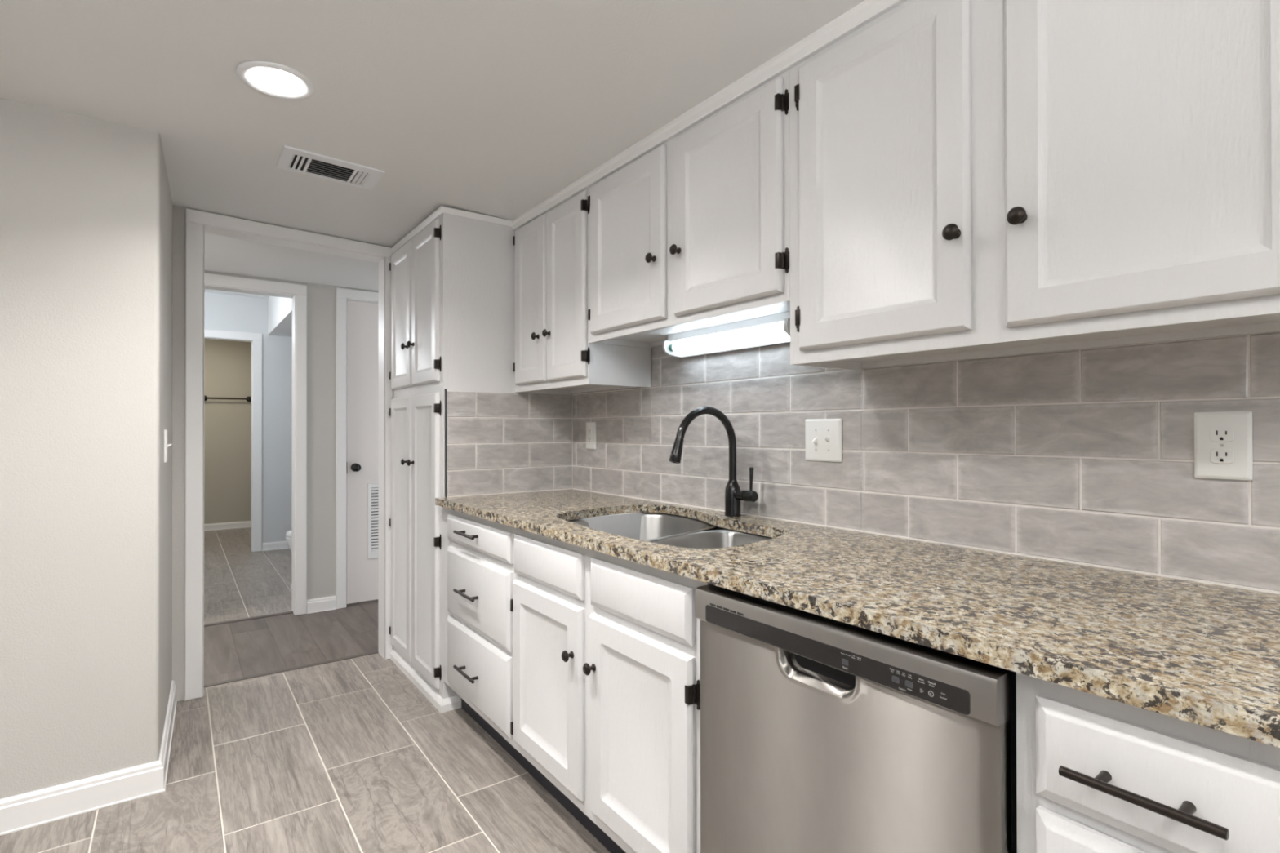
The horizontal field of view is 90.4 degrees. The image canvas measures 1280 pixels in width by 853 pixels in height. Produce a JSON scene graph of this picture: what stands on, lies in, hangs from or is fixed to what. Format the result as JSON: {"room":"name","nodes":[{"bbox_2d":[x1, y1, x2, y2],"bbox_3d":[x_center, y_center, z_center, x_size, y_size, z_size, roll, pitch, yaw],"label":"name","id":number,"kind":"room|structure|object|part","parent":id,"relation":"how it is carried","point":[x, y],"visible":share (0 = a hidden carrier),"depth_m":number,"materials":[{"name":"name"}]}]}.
{"room":"kitchen","nodes":[
{"label":"kitchen","id":0,"kind":"room"},
{"bbox_2d":[0,97,173,799],"bbox_3d":[-2.220,0.076,2.224,0.938,2.320,0.882,0,0,-36],"label":"wall","id":1,"kind":"structure","parent":0,"point":[86,206],"depth_m":2.01,"materials":[{"name":"grey paint"}]},
{"bbox_2d":[158,680,177,789],"bbox_3d":[-1.824,1.167,2.459,0.018,0.100,0.841,0,0,-34],"label":"baseboard","id":2,"kind":"structure","parent":1,"relation":"attached to","point":[164,756],"depth_m":2.40,"materials":[{"name":"white wood"}]},
{"bbox_2d":[164,430,171,462],"bbox_3d":[-1.763,0.073,2.371,0.023,0.122,0.072,0,0,-36],"label":"light switch","id":3,"kind":"object","parent":1,"relation":"attached to","point":[166,445],"visible":0.95,"depth_m":2.34,"materials":[{"name":"white plastic"}]},
{"bbox_3d":[-1.768,0.073,2.367,0.010,0.122,0.072,0,0,-36],"label":"plate","id":4,"kind":"part","parent":3,"relation":"part of","materials":[{"name":"white plastic"}]},
{"bbox_2d":[204,338,251,524],"bbox_3d":[-4.939,0.002,6.764,1.800,2.520,1.850,0,0,-36],"label":"wall","id":5,"kind":"structure","parent":0,"point":[227,363],"depth_m":7.72,"materials":[{"name":"beige paint"}]},
{"bbox_2d":[204,520,250,531],"bbox_3d":[-5.476,1.206,7.375,1.655,0.080,0.018,0,0,-36],"label":"baseboard","id":6,"kind":"structure","parent":5,"relation":"attached to","point":[213,526],"depth_m":7.71,"materials":[{"name":"white wood"}]},
{"bbox_2d":[204,395,250,401],"bbox_3d":[-5.002,-0.339,7.694,0.526,0.068,0.075,0,0,-36],"label":"towel bar","id":7,"kind":"object","parent":5,"relation":"attached to","point":[248,398],"visible":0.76,"depth_m":7.67,"materials":[{"name":"grey metal"}]},
{"bbox_2d":[204,288,270,298],"bbox_3d":[-3.325,-1.328,5.152,2.700,0.080,2.670,0,0,-36],"label":"ceiling","id":8,"kind":"structure","parent":0,"point":[205,290],"depth_m":6.12,"materials":[{"name":"white paint"}]},
{"bbox_2d":[267,296,292,337],"bbox_3d":[-2.627,-1.109,5.585,0.860,0.375,2.550,0,0,-36],"label":"soffit","id":9,"kind":"structure","parent":8,"relation":"attached to","point":[279,308],"depth_m":5.83,"materials":[{"name":"white paint"}]},
{"bbox_2d":[204,292,292,542],"bbox_3d":[-4.075,-0.032,6.175,2.500,2.580,0.120,0,0,-36],"label":"wall","id":10,"kind":"structure","parent":0,"point":[222,312],"depth_m":6.37,"materials":[{"name":"white paint"}]},
{"bbox_2d":[204,328,262,551],"bbox_3d":[-4.164,0.157,6.100,0.909,2.163,0.138,0,0,-36],"label":"door frame","id":11,"kind":"structure","parent":10,"relation":"attached to","point":[255,339],"depth_m":6.29,"materials":[{"name":"white wood"}]},
{"bbox_2d":[262,541,288,551],"bbox_3d":[-3.389,1.200,6.583,0.908,0.078,0.018,0,0,-36],"label":"baseboard","id":12,"kind":"structure","parent":10,"relation":"attached to","point":[279,544],"depth_m":6.37,"materials":[{"name":"white wood"}]},
{"bbox_2d":[172,204,391,701],"bbox_3d":[-1.468,0.081,3.319,1.583,2.320,0.119,0,0,-36],"label":"wall","id":13,"kind":"structure","parent":0,"point":[179,212],"depth_m":2.82,"materials":[{"name":"grey paint"}]},
{"bbox_2d":[184,208,392,701],"bbox_3d":[-1.701,0.124,3.140,0.891,2.192,0.137,0,0,-36],"label":"door frame","id":14,"kind":"structure","parent":13,"relation":"attached to","point":[196,221],"depth_m":2.91,"materials":[{"name":"white wood"}]},
{"bbox_2d":[204,270,377,599],"bbox_3d":[-2.622,-0.045,3.930,3.800,2.580,0.120,0,0,-36],"label":"wall","id":15,"kind":"structure","parent":0,"point":[321,299],"depth_m":4.22,"materials":[{"name":"grey paint"}]},
{"bbox_2d":[204,272,306,615],"bbox_3d":[-2.567,0.147,3.960,0.856,2.156,0.138,0,0,-36],"label":"door frame","id":16,"kind":"structure","parent":15,"relation":"attached to","point":[298,292],"depth_m":4.13,"materials":[{"name":"white wood"}]},
{"bbox_2d":[306,595,336,613],"bbox_3d":[-2.111,1.182,4.210,0.174,0.088,0.018,0,0,-36],"label":"baseboard","id":17,"kind":"structure","parent":15,"relation":"attached to","point":[328,603],"depth_m":4.21,"materials":[{"name":"white wood"}]},
{"bbox_2d":[335,287,377,608],"bbox_3d":[-1.754,0.146,4.503,0.742,2.160,0.056,0,0,-36],"label":"door frame","id":18,"kind":"structure","parent":15,"relation":"attached to","point":[343,295],"depth_m":4.28,"materials":[{"name":"white wood"}]},
{"bbox_2d":[346,299,377,604],"bbox_3d":[-1.753,0.173,4.500,0.604,2.078,0.097,0,0,-36],"label":"door","id":19,"kind":"structure","parent":15,"relation":"in","point":[362,493],"depth_m":4.39,"materials":[{"name":"white paint"}]},
{"bbox_3d":[-1.939,0.281,4.341,0.058,0.058,0.062,0,0,-36],"label":"knob","id":20,"kind":"part","parent":19,"relation":"part of","materials":[{"name":"black metal"}]},
{"bbox_2d":[367,483,377,559],"bbox_3d":[-1.749,0.658,4.509,0.346,0.523,0.012,0,0,-36],"label":"vent grille","id":21,"kind":"object","parent":19,"relation":"attached to","point":[372,488],"depth_m":4.42,"materials":[{"name":"white metal"}]},
{"bbox_2d":[0,527,610,852],"bbox_3d":[-2.120,1.227,2.345,4.545,0.020,12.100,0,0,-36],"label":"floor","id":22,"kind":"structure","parent":0,"point":[349,755],"depth_m":2.29,"materials":[{"name":"tile"}]},
{"bbox_2d":[204,611,293,626],"bbox_3d":[-2.576,1.227,3.975,0.730,0.016,0.040,0,0,-36],"label":"threshold strip","id":23,"kind":"object","parent":22,"relation":"on","point":[286,612],"visible":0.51,"depth_m":4.03,"materials":[{"name":"grey wood"}]},
{"bbox_2d":[284,529,292,589],"bbox_3d":[-2.386,0.842,5.013,0.730,0.774,0.420,0,0,-36],"label":"toilet","id":24,"kind":"object","parent":22,"relation":"on","point":[288,538],"visible":0.1,"depth_m":4.78,"materials":[{"name":"white ceramic"}]},
{"bbox_3d":[-2.471,0.813,4.951,0.516,0.041,0.370,0,0,-36],"label":"seat lid","id":25,"kind":"part","parent":24,"relation":"part of","materials":[{"name":"white ceramic"}]},
{"bbox_2d":[204,650,378,687],"bbox_3d":[-1.733,1.223,3.205,0.784,0.014,0.032,0,0,-36],"label":"threshold strip","id":26,"kind":"object","parent":22,"relation":"on","point":[376,651],"visible":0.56,"depth_m":3.17,"materials":[{"name":"grey wood"}]},
{"bbox_2d":[389,205,572,713],"bbox_3d":[-0.834,0.140,3.206,0.687,2.158,0.804,0,0,-36],"label":"pantry cabinet","id":27,"kind":"object","parent":22,"relation":"on","point":[453,274],"visible":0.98,"depth_m":2.87,"materials":[{"name":"white wood"}]},
{"bbox_3d":[-1.198,0.496,3.190,0.018,1.286,0.342,0,0,-36],"label":"door","id":28,"kind":"part","parent":27,"relation":"part of","materials":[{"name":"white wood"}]},
{"bbox_3d":[-1.200,-0.547,3.195,0.018,0.707,0.342,0,0,-36],"label":"door","id":29,"kind":"part","parent":27,"relation":"part of","materials":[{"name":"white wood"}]},
{"bbox_3d":[-1.139,0.171,3.068,0.031,0.032,0.032,0,0,-36],"label":"knob","id":30,"kind":"part","parent":27,"relation":"part of","materials":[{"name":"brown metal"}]},
{"bbox_3d":[-1.140,-0.387,3.071,0.031,0.032,0.032,0,0,-36],"label":"knob","id":31,"kind":"part","parent":27,"relation":"part of","materials":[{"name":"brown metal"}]},
{"bbox_3d":[-1.081,0.170,2.989,0.031,0.032,0.032,0,0,-36],"label":"knob","id":32,"kind":"part","parent":27,"relation":"part of","materials":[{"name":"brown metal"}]},
{"bbox_3d":[-1.082,-0.388,2.991,0.031,0.032,0.032,0,0,-36],"label":"knob","id":33,"kind":"part","parent":27,"relation":"part of","materials":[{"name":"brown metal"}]},
{"bbox_3d":[-0.979,0.495,2.890,0.018,1.286,0.353,0,0,-36],"label":"door","id":34,"kind":"part","parent":27,"relation":"part of","materials":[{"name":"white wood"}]},
{"bbox_3d":[-0.981,-0.549,2.895,0.018,0.707,0.353,0,0,-36],"label":"door","id":35,"kind":"part","parent":27,"relation":"part of","materials":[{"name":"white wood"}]},
{"bbox_3d":[-1.042,1.194,3.040,0.090,0.050,0.790,0,0,-36],"label":"moulding","id":36,"kind":"part","parent":27,"relation":"part of","materials":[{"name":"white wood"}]},
{"bbox_2d":[443,506,621,779],"bbox_3d":[-0.396,0.773,2.601,0.692,0.884,0.715,0,0,-36],"label":"base cabinet","id":37,"kind":"object","parent":22,"relation":"on","point":[479,574],"visible":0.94,"depth_m":2.35,"materials":[{"name":"white wood"}]},
{"bbox_3d":[-0.655,0.933,2.399,0.036,0.012,0.190,0,0,-36],"label":"bar handle","id":38,"kind":"part","parent":37,"relation":"part of","materials":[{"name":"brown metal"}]},
{"bbox_3d":[-0.655,0.636,2.400,0.036,0.012,0.190,0,0,-36],"label":"bar handle","id":39,"kind":"part","parent":37,"relation":"part of","materials":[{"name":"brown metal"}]},
{"bbox_3d":[-0.656,0.409,2.401,0.036,0.012,0.190,0,0,-36],"label":"bar handle","id":40,"kind":"part","parent":37,"relation":"part of","materials":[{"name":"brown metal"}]},
{"bbox_3d":[-0.617,0.922,2.394,0.018,0.275,0.611,0,0,-36],"label":"drawer","id":41,"kind":"part","parent":37,"relation":"part of","materials":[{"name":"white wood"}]},
{"bbox_3d":[-0.618,0.631,2.395,0.018,0.271,0.611,0,0,-36],"label":"drawer","id":42,"kind":"part","parent":37,"relation":"part of","materials":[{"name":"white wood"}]},
{"bbox_3d":[-0.618,0.416,2.396,0.018,0.104,0.611,0,0,-36],"label":"drawer","id":43,"kind":"part","parent":37,"relation":"part of","materials":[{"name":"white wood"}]},
{"bbox_2d":[510,512,733,852],"bbox_3d":[0.099,0.769,1.927,0.687,0.884,0.963,0,0,-36],"label":"base cabinet","id":44,"kind":"object","parent":22,"relation":"on","point":[606,648],"visible":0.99,"depth_m":1.66,"materials":[{"name":"white wood"}]},
{"bbox_3d":[-0.291,0.779,1.947,0.018,0.535,0.437,0,0,-36],"label":"door","id":45,"kind":"part","parent":44,"relation":"part of","materials":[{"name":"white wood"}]},
{"bbox_3d":[-0.204,0.645,1.786,0.031,0.032,0.032,0,0,-36],"label":"knob","id":46,"kind":"part","parent":44,"relation":"part of","materials":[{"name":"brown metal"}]},
{"bbox_3d":[-0.136,0.646,1.693,0.031,0.032,0.032,0,0,-36],"label":"knob","id":47,"kind":"part","parent":44,"relation":"part of","materials":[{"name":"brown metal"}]},
{"bbox_3d":[-0.009,0.776,1.561,0.018,0.535,0.422,0,0,-36],"label":"door","id":48,"kind":"part","parent":44,"relation":"part of","materials":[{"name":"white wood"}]},
{"bbox_2d":[435,488,1279,748],"bbox_3d":[0.187,0.311,1.809,0.665,0.030,2.664,0,0,-36],"label":"countertop","id":49,"kind":"structure","parent":44,"relation":"on","point":[1202,654],"depth_m":1.06,"materials":[{"name":"stone"}]},
{"bbox_2d":[567,512,772,548],"bbox_3d":[0.085,0.428,1.984,0.590,0.196,0.920,0,0,-36],"label":"sink","id":50,"kind":"object","parent":49,"relation":"in","point":[672,530],"visible":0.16,"depth_m":2.01,"materials":[{"name":"silver metal"}]},
{"bbox_3d":[-0.016,0.429,2.130,0.580,0.196,0.565,0,0,-36],"label":"bowl","id":51,"kind":"part","parent":50,"relation":"part of","materials":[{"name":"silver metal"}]},
{"bbox_3d":[0.198,0.415,1.753,0.501,0.169,0.413,0,0,-36],"label":"bowl","id":52,"kind":"part","parent":50,"relation":"part of","materials":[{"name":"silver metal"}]},
{"bbox_2d":[669,406,758,516],"bbox_3d":[0.234,0.116,2.020,0.294,0.362,0.126,0,0,-36],"label":"kitchen faucet","id":53,"kind":"object","parent":49,"relation":"on","point":[734,495],"visible":1,"depth_m":2.08,"materials":[{"name":"black metal"}]},
{"bbox_3d":[0.217,0.059,2.052,0.255,0.249,0.026,0,0,-36],"label":"spout","id":54,"kind":"part","parent":53,"relation":"part of","materials":[{"name":"black metal"}]},
{"bbox_3d":[0.360,0.172,2.050,0.014,0.081,0.014,0,0,-36],"label":"lever","id":55,"kind":"part","parent":53,"relation":"part of","materials":[{"name":"black metal"}]},
{"bbox_2d":[694,584,1017,852],"bbox_3d":[0.558,0.773,1.282,0.650,0.868,0.610,0,0,-36],"label":"dishwasher","id":56,"kind":"object","parent":22,"relation":"on","point":[819,734],"visible":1,"depth_m":1.05,"materials":[{"name":"silver metal"}]},
{"bbox_3d":[0.313,0.370,1.106,0.042,0.064,0.610,0,0,-36],"label":"control panel","id":57,"kind":"part","parent":56,"relation":"part of","materials":[{"name":"grey metal"}]},
{"bbox_2d":[1016,672,1279,852],"bbox_3d":[0.859,0.763,0.882,0.692,0.884,0.378,0,0,-36],"label":"base cabinet","id":58,"kind":"object","parent":22,"relation":"on","point":[1095,774],"visible":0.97,"depth_m":0.75,"materials":[{"name":"white wood"}]},
{"bbox_3d":[0.617,0.633,0.704,0.018,0.264,0.325,0,0,-36],"label":"drawer","id":59,"kind":"part","parent":58,"relation":"part of","materials":[{"name":"white wood"}]},
{"bbox_3d":[0.570,0.421,0.723,0.036,0.012,0.154,0,0,-36],"label":"bar handle","id":60,"kind":"part","parent":58,"relation":"part of","materials":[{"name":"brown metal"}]},
{"bbox_2d":[0,0,864,291],"bbox_3d":[-0.769,-1.033,0.547,4.800,0.162,7.780,0,0,-36],"label":"ceiling","id":61,"kind":"structure","parent":0,"point":[491,108],"depth_m":1.82,"materials":[{"name":"white paint"}]},
{"bbox_2d":[235,60,315,99],"bbox_3d":[-1.028,-0.978,1.799,0.196,0.011,0.196,0,0,-36],"label":"recessed light","id":62,"kind":"object","parent":61,"relation":"in","point":[276,80],"visible":1,"depth_m":1.79,"materials":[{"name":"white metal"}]},
{"bbox_2d":[275,145,385,190],"bbox_3d":[-1.162,-0.967,2.386,0.335,0.018,0.215,0,0,-36],"label":"ceiling vent","id":63,"kind":"object","parent":61,"relation":"in","point":[291,158],"visible":1,"depth_m":2.38,"materials":[{"name":"white metal"}]},
{"bbox_2d":[511,0,906,231],"bbox_3d":[0.191,-0.927,1.875,0.040,0.040,2.594,0,0,-36],"label":"trim","id":64,"kind":"structure","parent":61,"relation":"attached to","point":[867,11],"depth_m":1.76,"materials":[{"name":"white wood"}]},
{"bbox_2d":[650,348,652,378],"bbox_3d":[1.103,0.067,1.242,0.119,2.320,6.506,0,0,-36],"label":"wall","id":65,"kind":"structure","parent":0,"point":[651,348],"depth_m":2.59,"materials":[{"name":"grey paint"}]},
{"bbox_2d":[444,388,572,497],"bbox_3d":[-0.580,0.071,2.908,0.632,0.464,0.011,0,0,-36],"label":"tile backsplash","id":66,"kind":"structure","parent":65,"relation":"attached to","point":[495,442],"depth_m":2.88,"materials":[{"name":"grey tile"}]},
{"bbox_2d":[512,187,651,394],"bbox_3d":[-0.283,-0.539,2.729,0.346,0.761,0.654,0,0,-36],"label":"upper cabinet","id":67,"kind":"object","parent":65,"relation":"attached to","point":[554,353],"visible":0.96,"depth_m":2.57,"materials":[{"name":"white wood"}]},
{"bbox_3d":[-0.479,-0.541,2.773,0.018,0.705,0.288,0,0,-36],"label":"door","id":68,"kind":"part","parent":67,"relation":"part of","materials":[{"name":"white wood"}]},
{"bbox_3d":[-0.443,-0.381,2.681,0.031,0.032,0.032,0,0,-36],"label":"knob","id":69,"kind":"part","parent":67,"relation":"part of","materials":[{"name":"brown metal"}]},
{"bbox_3d":[-0.384,-0.383,2.600,0.031,0.032,0.032,0,0,-36],"label":"knob","id":70,"kind":"part","parent":67,"relation":"part of","materials":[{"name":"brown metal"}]},
{"bbox_3d":[-0.296,-0.540,2.522,0.018,0.704,0.302,0,0,-36],"label":"door","id":71,"kind":"part","parent":67,"relation":"part of","materials":[{"name":"white wood"}]},
{"bbox_2d":[587,69,790,348],"bbox_3d":[0.192,-0.621,2.079,0.346,0.605,0.974,0,0,-36],"label":"upper cabinet","id":72,"kind":"object","parent":65,"relation":"attached to","point":[693,233],"visible":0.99,"depth_m":1.89,"materials":[{"name":"white wood"}]},
{"bbox_3d":[-0.052,-0.619,2.188,0.018,0.551,0.439,0,0,-36],"label":"door","id":73,"kind":"part","parent":72,"relation":"part of","materials":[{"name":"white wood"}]},
{"bbox_3d":[0.034,-0.538,2.029,0.031,0.032,0.032,0,0,-36],"label":"knob","id":74,"kind":"part","parent":72,"relation":"part of","materials":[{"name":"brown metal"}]},
{"bbox_3d":[0.107,-0.537,1.928,0.031,0.032,0.032,0,0,-36],"label":"knob","id":75,"kind":"part","parent":72,"relation":"part of","materials":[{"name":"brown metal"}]},
{"bbox_2d":[662,311,790,357],"bbox_3d":[0.295,-0.300,2.124,0.096,0.080,0.590,0,0,-36],"label":"fluorescent light","id":76,"kind":"object","parent":72,"relation":"attached to","point":[774,329],"visible":0.87,"depth_m":2.10,"materials":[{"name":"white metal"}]},
{"bbox_2d":[662,340,683,357],"bbox_3d":[0.124,-0.287,2.357,0.094,0.056,0.012,0,0,-36],"label":"socket","id":77,"kind":"object","parent":76,"relation":"attached to","point":[667,345],"depth_m":2.34,"materials":[{"name":"white plastic"}]},
{"bbox_2d":[783,318,790,335],"bbox_3d":[0.464,-0.289,1.890,0.094,0.056,0.012,0,0,-36],"label":"socket","id":78,"kind":"object","parent":76,"relation":"attached to","point":[787,321],"depth_m":1.86,"materials":[{"name":"white plastic"}]},
{"bbox_3d":[0.234,-0.618,1.796,0.018,0.551,0.430,0,0,-36],"label":"door","id":79,"kind":"part","parent":72,"relation":"part of","materials":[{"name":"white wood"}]},
{"bbox_2d":[572,331,1279,594],"bbox_3d":[0.567,-0.019,1.865,0.011,0.632,3.044,0,0,-36],"label":"tile backsplash","id":80,"kind":"structure","parent":65,"relation":"attached to","point":[1083,456],"depth_m":1.50,"materials":[{"name":"grey tile"}]},
{"bbox_2d":[586,422,595,449],"bbox_3d":[-0.230,0.043,2.939,0.011,0.126,0.082,0,0,-36],"label":"wall outlet","id":81,"kind":"object","parent":80,"relation":"attached to","point":[590,426],"visible":1,"depth_m":2.93,"materials":[{"name":"white plastic"}]},
{"bbox_2d":[587,428,591,443],"bbox_3d":[-0.232,0.043,2.938,0.004,0.067,0.034,0,0,-36],"label":"receptacle","id":82,"kind":"object","parent":81,"relation":"attached to","point":[589,430],"depth_m":2.93,"materials":[{"name":"white plastic"}]},
{"bbox_2d":[805,418,842,462],"bbox_3d":[0.537,0.040,1.881,0.021,0.126,0.130,0,0,-36],"label":"light switch","id":83,"kind":"object","parent":80,"relation":"attached to","point":[824,437],"visible":1,"depth_m":1.88,"materials":[{"name":"white plastic"}]},
{"bbox_2d":[1194,411,1253,480],"bbox_3d":[1.067,0.035,1.164,0.010,0.124,0.080,0,0,-36],"label":"wall outlet","id":84,"kind":"object","parent":80,"relation":"attached to","point":[1224,440],"visible":1,"depth_m":1.16,"materials":[{"name":"white plastic"}]},
{"bbox_2d":[1209,427,1233,442],"bbox_3d":[1.065,0.015,1.163,0.003,0.027,0.033,0,0,-36],"label":"receptacle","id":85,"kind":"object","parent":84,"relation":"attached to","point":[1216,434],"depth_m":1.16,"materials":[{"name":"white plastic"}]},
{"bbox_2d":[1209,448,1234,463],"bbox_3d":[1.065,0.054,1.162,0.003,0.027,0.033,0,0,-36],"label":"receptacle","id":86,"kind":"object","parent":84,"relation":"attached to","point":[1216,455],"depth_m":1.16,"materials":[{"name":"white plastic"}]},
{"bbox_2d":[789,0,1279,370],"bbox_3d":[0.767,-0.543,1.291,0.346,0.769,0.976,0,0,-36],"label":"upper cabinet","id":87,"kind":"object","parent":65,"relation":"attached to","point":[969,179],"visible":1,"depth_m":1.15,"materials":[{"name":"white wood"}]},
{"bbox_3d":[0.518,-0.540,1.407,0.018,0.703,0.418,0,0,-36],"label":"door","id":88,"kind":"part","parent":87,"relation":"part of","materials":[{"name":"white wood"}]},
{"bbox_3d":[0.609,-0.379,1.240,0.031,0.032,0.032,0,0,-36],"label":"knob","id":89,"kind":"part","parent":87,"relation":"part of","materials":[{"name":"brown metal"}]},
{"bbox_3d":[0.680,-0.378,1.143,0.031,0.032,0.032,0,0,-36],"label":"knob","id":90,"kind":"part","parent":87,"relation":"part of","materials":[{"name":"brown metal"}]},
{"bbox_3d":[0.804,-0.540,1.016,0.018,0.708,0.418,0,0,-36],"label":"door","id":91,"kind":"part","parent":87,"relation":"part of","materials":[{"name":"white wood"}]},
{"bbox_3d":[-3.081,0.073,1.124,1.749,2.320,0.120,0,0,-36],"label":"wall","id":92,"kind":"structure","parent":0,"visible":0},
{"bbox_2d":[0,760,164,835],"bbox_3d":[-2.626,1.163,1.365,2.572,0.100,0.018,0,0,-36],"label":"baseboard","id":93,"kind":"structure","parent":92,"relation":"attached to","point":[38,807],"depth_m":1.99,"materials":[{"name":"white wood"}]}
]}

